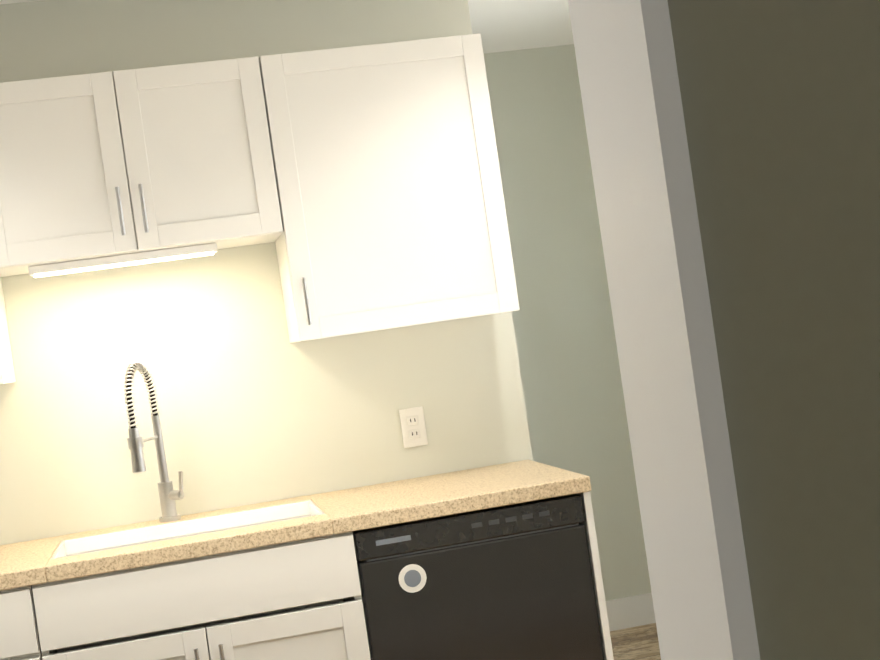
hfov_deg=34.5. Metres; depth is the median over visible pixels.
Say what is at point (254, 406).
wall
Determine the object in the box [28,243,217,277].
under-cabinet light
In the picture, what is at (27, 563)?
countertop
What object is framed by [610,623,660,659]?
floor
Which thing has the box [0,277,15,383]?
upper cabinet
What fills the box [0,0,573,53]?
ceiling
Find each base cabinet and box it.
[0,585,41,659]
[32,532,370,659]
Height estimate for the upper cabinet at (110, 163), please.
0.480 m
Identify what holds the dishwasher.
on the floor
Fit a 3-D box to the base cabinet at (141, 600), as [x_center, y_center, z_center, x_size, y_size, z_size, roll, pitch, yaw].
[-0.595,1.002,3.773,0.789,0.880,0.656,-8,0,-11]
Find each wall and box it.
[0,0,532,659]
[484,44,651,600]
[667,0,879,659]
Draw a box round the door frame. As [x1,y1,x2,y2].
[568,0,759,659]
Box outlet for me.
[399,406,427,447]
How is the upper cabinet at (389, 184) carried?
attached to the wall at (254, 406)
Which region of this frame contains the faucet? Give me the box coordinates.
[124,360,183,521]
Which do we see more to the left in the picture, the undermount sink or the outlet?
the undermount sink
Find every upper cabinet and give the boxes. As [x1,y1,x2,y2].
[0,56,282,276]
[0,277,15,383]
[258,33,519,342]
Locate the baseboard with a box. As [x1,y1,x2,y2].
[606,593,655,630]
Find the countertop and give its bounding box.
[0,460,590,590]
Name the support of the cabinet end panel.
on the floor
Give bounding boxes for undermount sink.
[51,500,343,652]
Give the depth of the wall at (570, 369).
5.88 m
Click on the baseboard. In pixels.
(630, 612)
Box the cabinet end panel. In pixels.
[577,491,613,659]
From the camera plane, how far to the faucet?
3.98 m
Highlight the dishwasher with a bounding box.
[352,494,604,659]
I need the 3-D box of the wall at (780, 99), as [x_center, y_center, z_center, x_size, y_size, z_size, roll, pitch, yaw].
[1.930,-0.132,1.419,3.570,2.440,0.120,-8,0,-11]
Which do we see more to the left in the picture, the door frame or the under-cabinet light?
the under-cabinet light
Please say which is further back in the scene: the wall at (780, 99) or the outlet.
the outlet
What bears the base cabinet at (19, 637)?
on the floor

